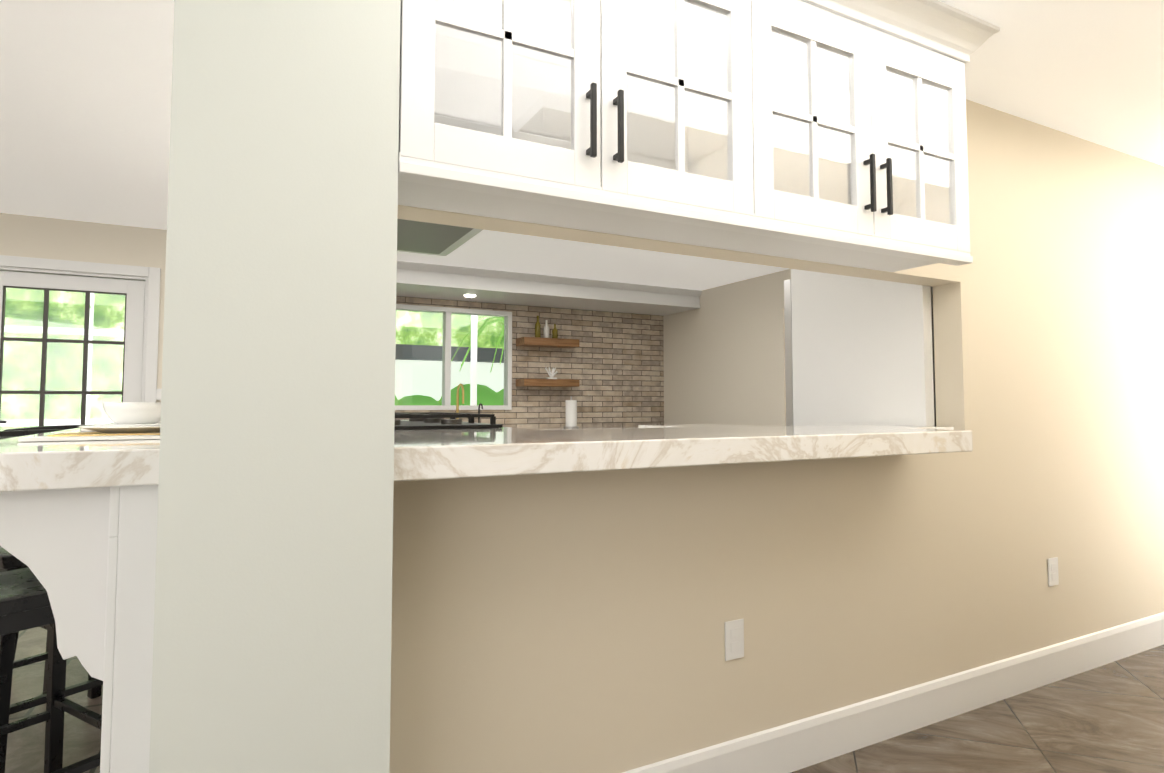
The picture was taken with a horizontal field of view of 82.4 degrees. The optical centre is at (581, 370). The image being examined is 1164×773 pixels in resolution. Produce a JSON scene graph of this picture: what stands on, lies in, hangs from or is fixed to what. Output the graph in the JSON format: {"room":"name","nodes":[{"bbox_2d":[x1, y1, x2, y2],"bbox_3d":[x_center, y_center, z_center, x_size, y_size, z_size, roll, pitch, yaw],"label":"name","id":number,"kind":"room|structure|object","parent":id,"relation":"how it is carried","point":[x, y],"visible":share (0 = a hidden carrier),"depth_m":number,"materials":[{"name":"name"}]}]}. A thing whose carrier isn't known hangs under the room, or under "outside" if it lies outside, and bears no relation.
{"room":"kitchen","nodes":[
{"label":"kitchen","id":0,"kind":"room"},
{"bbox_2d":[0,213,166,401],"bbox_3d":[-5.528,0.134,3.426,7.580,2.410,0.120,2,-3,-27],"label":"wall","id":1,"kind":"structure","parent":0,"point":[47,238],"depth_m":4.53,"materials":[{"name":"beige paint"}]},
{"bbox_2d":[0,271,144,428],"bbox_3d":[-3.486,0.367,4.436,0.897,2.024,0.102,2,-3,-27],"label":"patio door","id":2,"kind":"structure","parent":1,"relation":"in","point":[132,292],"depth_m":4.52,"materials":[{"name":"white paint"}]},
{"bbox_2d":[0,255,160,401],"bbox_3d":[-3.498,0.328,4.462,1.085,2.130,0.138,2,-3,-27],"label":"door frame","id":3,"kind":"structure","parent":1,"relation":"attached to","point":[150,276],"depth_m":4.64,"materials":[{"name":"white paint"}]},
{"bbox_2d":[156,389,161,399],"bbox_3d":[-2.975,0.169,4.673,0.030,0.070,0.018,2,-3,-27],"label":"switch plates","id":4,"kind":"object","parent":1,"relation":"attached to","point":[158,394],"visible":0.15,"depth_m":4.66,"materials":[{"name":"white paint"}]},
{"bbox_2d":[149,0,400,772],"bbox_3d":[-0.636,0.029,1.401,0.390,2.410,0.410,2,-3,-27],"label":"pillar","id":5,"kind":"structure","parent":0,"point":[272,612],"depth_m":1.21,"materials":[{"name":"white paint"}]},
{"bbox_2d":[395,296,663,427],"bbox_3d":[-0.053,0.339,7.394,6.040,2.410,0.120,2,-3,-27],"label":"wall","id":6,"kind":"structure","parent":0,"point":[613,363],"depth_m":7.40,"materials":[{"name":"brick"}]},
{"bbox_2d":[395,304,511,409],"bbox_3d":[-1.366,-0.117,6.711,1.360,1.030,0.120,2,-3,-27],"label":"kitchen window","id":7,"kind":"structure","parent":6,"relation":"in","point":[447,312],"depth_m":6.72,"materials":[{"name":"white paint"}]},
{"bbox_2d":[516,337,578,347],"bbox_3d":[-0.362,-0.294,7.067,0.640,0.080,0.228,2,-3,-27],"label":"shelf","id":8,"kind":"object","parent":6,"relation":"attached to","point":[545,342],"visible":1,"depth_m":6.96,"materials":[{"name":"brown wood"}]},
{"bbox_2d":[535,316,540,337],"bbox_3d":[-0.467,-0.458,7.016,0.058,0.240,0.058,3,-4,-42],"label":"decorative bottle","id":9,"kind":"object","parent":8,"relation":"on","point":[537,326],"depth_m":6.99,"materials":[{"name":"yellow glass"}]},
{"bbox_2d":[544,320,548,337],"bbox_3d":[-0.378,-0.435,7.061,0.058,0.200,0.058,3,-4,-42],"label":"decorative bottle","id":10,"kind":"object","parent":8,"relation":"on","point":[546,330],"depth_m":7.04,"materials":[{"name":"glass"}]},
{"bbox_2d":[552,324,557,337],"bbox_3d":[-0.289,-0.413,7.106,0.058,0.160,0.058,3,-4,-42],"label":"decorative bottle","id":11,"kind":"object","parent":8,"relation":"on","point":[554,332],"depth_m":7.08,"materials":[{"name":"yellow glass"}]},
{"bbox_2d":[516,379,578,386],"bbox_3d":[-0.362,0.133,7.045,0.640,0.075,0.228,2,-3,-27],"label":"shelf","id":12,"kind":"object","parent":6,"relation":"attached to","point":[548,382],"visible":1,"depth_m":6.95,"materials":[{"name":"brown wood"}]},
{"bbox_2d":[545,367,557,378],"bbox_3d":[-0.325,0.031,7.065,0.148,0.128,0.060,2,-3,-27],"label":"decor","id":13,"kind":"object","parent":12,"relation":"on","point":[552,374],"visible":1,"depth_m":7.05,"materials":[{"name":"white ceramic"}]},
{"bbox_2d":[0,0,1163,289],"bbox_3d":[0.881,-1.194,1.375,17.000,0.030,11.789,2,-3,-27],"label":"ceiling","id":14,"kind":"structure","parent":0,"point":[84,106],"depth_m":2.74,"materials":[{"name":"white paint"}]},
{"bbox_2d":[397,219,482,255],"bbox_3d":[-0.769,-0.861,2.822,0.700,0.482,1.070,2,-3,-27],"label":"range hood","id":15,"kind":"object","parent":14,"relation":"hanging from","point":[418,237],"depth_m":3.04,"materials":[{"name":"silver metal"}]},
{"bbox_2d":[396,261,701,315],"bbox_3d":[0.203,-0.788,7.095,5.915,0.189,0.744,2,-3,-27],"label":"soffit beam","id":16,"kind":"structure","parent":14,"relation":"attached to","point":[427,280],"depth_m":6.52,"materials":[{"name":"white paint"}]},
{"bbox_2d":[5,627,1163,772],"bbox_3d":[0.881,1.228,1.250,17.000,0.001,11.789,2,-3,-27],"label":"floor","id":17,"kind":"structure","parent":0,"point":[1107,718],"depth_m":2.36,"materials":[{"name":"tile"}]},
{"bbox_2d":[4,425,82,693],"bbox_3d":[-2.200,0.785,2.985,0.473,1.070,0.535,-2,-3,30],"label":"stool","id":18,"kind":"object","parent":17,"relation":"on","point":[66,427],"visible":0.04,"depth_m":2.87,"materials":[{"name":"black wood"}]},
{"bbox_2d":[0,437,101,772],"bbox_3d":[-1.573,0.723,1.780,0.473,1.070,0.535,-2,-3,30],"label":"stool","id":19,"kind":"object","parent":17,"relation":"on","point":[24,602],"visible":0.17,"depth_m":1.91,"materials":[{"name":"black wood"}]},
{"bbox_2d":[0,429,102,772],"bbox_3d":[-1.887,0.754,2.383,0.473,1.070,0.535,-2,-3,30],"label":"stool","id":20,"kind":"object","parent":17,"relation":"on","point":[8,663],"visible":0.06,"depth_m":2.11,"materials":[{"name":"black wood"}]},
{"bbox_2d":[0,485,157,772],"bbox_3d":[-0.355,0.806,2.828,2.941,1.005,2.250,2,-3,-27],"label":"island base","id":21,"kind":"object","parent":17,"relation":"on","point":[87,556],"visible":0.19,"depth_m":1.30,"materials":[{"name":"white paint"}]},
{"bbox_2d":[54,420,401,431],"bbox_3d":[-1.196,0.263,2.745,1.464,0.070,1.790,2,-3,-27],"label":"countertop","id":22,"kind":"structure","parent":21,"relation":"on","point":[75,429],"depth_m":2.18,"materials":[{"name":"stone"}]},
{"bbox_2d":[394,412,502,429],"bbox_3d":[-0.716,0.199,2.688,0.529,0.050,0.820,2,-3,-27],"label":"cooktop","id":23,"kind":"object","parent":22,"relation":"in","point":[426,420],"visible":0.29,"depth_m":2.43,"materials":[{"name":"black metal"}]},
{"bbox_2d":[0,424,972,491],"bbox_3d":[0.069,0.224,1.981,3.005,0.070,0.704,2,-3,-27],"label":"countertop","id":24,"kind":"structure","parent":21,"relation":"on","point":[34,465],"depth_m":1.77,"materials":[{"name":"stone"}]},
{"bbox_2d":[18,428,159,441],"bbox_3d":[-1.177,0.163,1.643,0.320,0.013,0.100,2,-3,-27],"label":"place setting","id":25,"kind":"object","parent":24,"relation":"on","point":[142,433],"depth_m":1.62,"materials":[{"name":"white ceramic"}]},
{"bbox_2d":[79,402,160,428],"bbox_3d":[-1.281,0.138,1.912,0.389,0.092,0.389,3,-4,-42],"label":"place setting","id":26,"kind":"object","parent":24,"relation":"on","point":[135,420],"depth_m":1.85,"materials":[{"name":"white ceramic"}]},
{"bbox_2d":[784,269,935,425],"bbox_3d":[1.626,0.205,3.255,0.920,2.250,0.776,2,-3,-27],"label":"fridge","id":27,"kind":"object","parent":17,"relation":"on","point":[858,350],"visible":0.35,"depth_m":3.00,"materials":[{"name":"white paint"}]},
{"bbox_2d":[663,269,790,425],"bbox_3d":[2.124,0.255,5.766,0.120,2.410,4.780,2,-3,-27],"label":"wall","id":28,"kind":"structure","parent":0,"point":[724,354],"depth_m":6.82,"materials":[{"name":"beige paint"}]},
{"bbox_2d":[389,99,1163,772],"bbox_3d":[1.822,0.104,2.852,5.308,2.410,0.120,2,-3,-27],"label":"wall","id":29,"kind":"structure","parent":0,"point":[559,623],"depth_m":2.28,"materials":[{"name":"beige paint"}]},
{"bbox_2d":[398,0,781,247],"bbox_3d":[0.008,-0.780,1.714,0.999,0.759,0.297,2,-3,-27],"label":"upper cabinet","id":30,"kind":"object","parent":29,"relation":"attached to","point":[661,120],"depth_m":1.67,"materials":[{"name":"white wood"}]},
{"bbox_2d":[725,619,743,660],"bbox_3d":[0.468,0.825,2.037,0.072,0.116,0.006,2,-3,-27],"label":"electrical outlet","id":31,"kind":"object","parent":29,"relation":"attached to","point":[734,639],"visible":1,"depth_m":2.03,"materials":[{"name":"white paint"}]},
{"bbox_2d":[718,0,973,271],"bbox_3d":[0.770,-0.759,2.110,0.999,0.759,0.297,2,-3,-27],"label":"upper cabinet","id":32,"kind":"object","parent":29,"relation":"attached to","point":[797,129],"depth_m":2.05,"materials":[{"name":"white wood"}]},
{"bbox_2d":[622,612,1163,772],"bbox_3d":[1.763,1.242,2.923,5.323,0.145,0.435,2,-3,-27],"label":"baseboard","id":33,"kind":"structure","parent":29,"relation":"attached to","point":[790,747],"depth_m":2.37,"materials":[{"name":"white paint"}]},
{"bbox_2d":[1047,557,1058,586],"bbox_3d":[2.015,0.861,2.841,0.072,0.116,0.006,2,-3,-27],"label":"electrical outlet","id":34,"kind":"object","parent":29,"relation":"attached to","point":[1053,578],"visible":1,"depth_m":2.84,"materials":[{"name":"white paint"}]},
{"label":"outside","id":35,"kind":"structure","parent":0,"visible":0},
{"bbox_2d":[0,288,503,430],"bbox_3d":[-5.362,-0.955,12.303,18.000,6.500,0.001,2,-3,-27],"label":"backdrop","id":36,"kind":"structure","parent":35,"point":[429,334],"depth_m":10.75,"materials":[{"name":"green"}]},
{"bbox_3d":[-3.593,1.646,8.762,18.000,0.060,7.670,2,-3,-27],"label":"ground","id":37,"kind":"structure","parent":35,"visible":0},
{"bbox_2d":[0,293,123,425],"bbox_3d":[-5.836,-0.128,6.010,5.400,3.200,3.960,2,-3,-27],"label":"cage","id":38,"kind":"object","parent":37,"relation":"on","point":[58,331],"depth_m":8.05,"materials":[{"name":"white"}]},
{"bbox_2d":[41,291,100,308],"bbox_3d":[-6.103,0.013,6.563,2.166,2.979,2.188,2,-3,-27],"label":"palm","id":39,"kind":"object","parent":37,"relation":"on","point":[41,291],"depth_m":7.48,"materials":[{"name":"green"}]},
{"bbox_2d":[26,384,503,427],"bbox_3d":[-4.541,0.905,9.334,12.611,1.498,2.882,2,-3,-27],"label":"hedge","id":40,"kind":"object","parent":37,"relation":"on","point":[494,401],"depth_m":9.67,"materials":[{"name":"green plant"}]},
{"bbox_2d":[395,315,503,404],"bbox_3d":[-2.199,0.261,10.163,5.700,2.850,5.000,2,-3,-27],"label":"house","id":41,"kind":"structure","parent":37,"relation":"on","point":[430,366],"depth_m":11.86,"materials":[{"name":"white paint"}]},
{"bbox_2d":[451,316,503,371],"bbox_3d":[-0.734,0.451,9.223,2.166,2.380,2.188,2,-3,-27],"label":"palm","id":42,"kind":"object","parent":37,"relation":"on","point":[484,325],"depth_m":9.25,"materials":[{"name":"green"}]},
{"bbox_3d":[-0.933,1.059,6.491,3.400,0.879,0.598,2,-3,-27],"label":"cabinet","id":43,"kind":"object","parent":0,"visible":0},
{"bbox_2d":[525,426,637,429],"bbox_3d":[-0.922,0.598,6.504,3.430,0.040,0.628,2,-3,-27],"label":"countertop","id":44,"kind":"structure","parent":43,"relation":"on","point":[594,427],"depth_m":6.83,"materials":[{"name":"stone"}]},
{"bbox_2d":[456,383,463,418],"bbox_3d":[-1.182,0.349,6.441,0.050,0.450,0.216,2,-3,-27],"label":"faucet","id":45,"kind":"object","parent":44,"relation":"on","point":[457,399],"visible":0.79,"depth_m":6.50,"materials":[{"name":"gold metal"}]},
{"bbox_2d":[478,403,482,422],"bbox_3d":[-1.002,0.452,6.567,0.018,0.257,0.117,2,-3,-27],"label":"filter faucet","id":46,"kind":"object","parent":44,"relation":"on","point":[479,411],"visible":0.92,"depth_m":6.60,"materials":[{"name":"black metal"}]},
{"bbox_2d":[564,396,578,427],"bbox_3d":[-0.114,0.438,7.007,0.160,0.329,0.160,2,-3,-27],"label":"paper towel","id":47,"kind":"object","parent":44,"relation":"on","point":[571,414],"visible":0.98,"depth_m":6.96,"materials":[{"name":"white paper"}]},
{"bbox_3d":[1.116,0.932,4.778,0.628,0.955,1.540,2,-3,-27],"label":"cabinet","id":48,"kind":"object","parent":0,"visible":0},
{"bbox_2d":[638,424,745,427],"bbox_3d":[1.115,0.432,4.803,0.670,0.044,1.580,2,-3,-27],"label":"countertop","id":49,"kind":"structure","parent":48,"relation":"on","point":[679,425],"depth_m":5.19,"materials":[{"name":"stone"}]}
]}

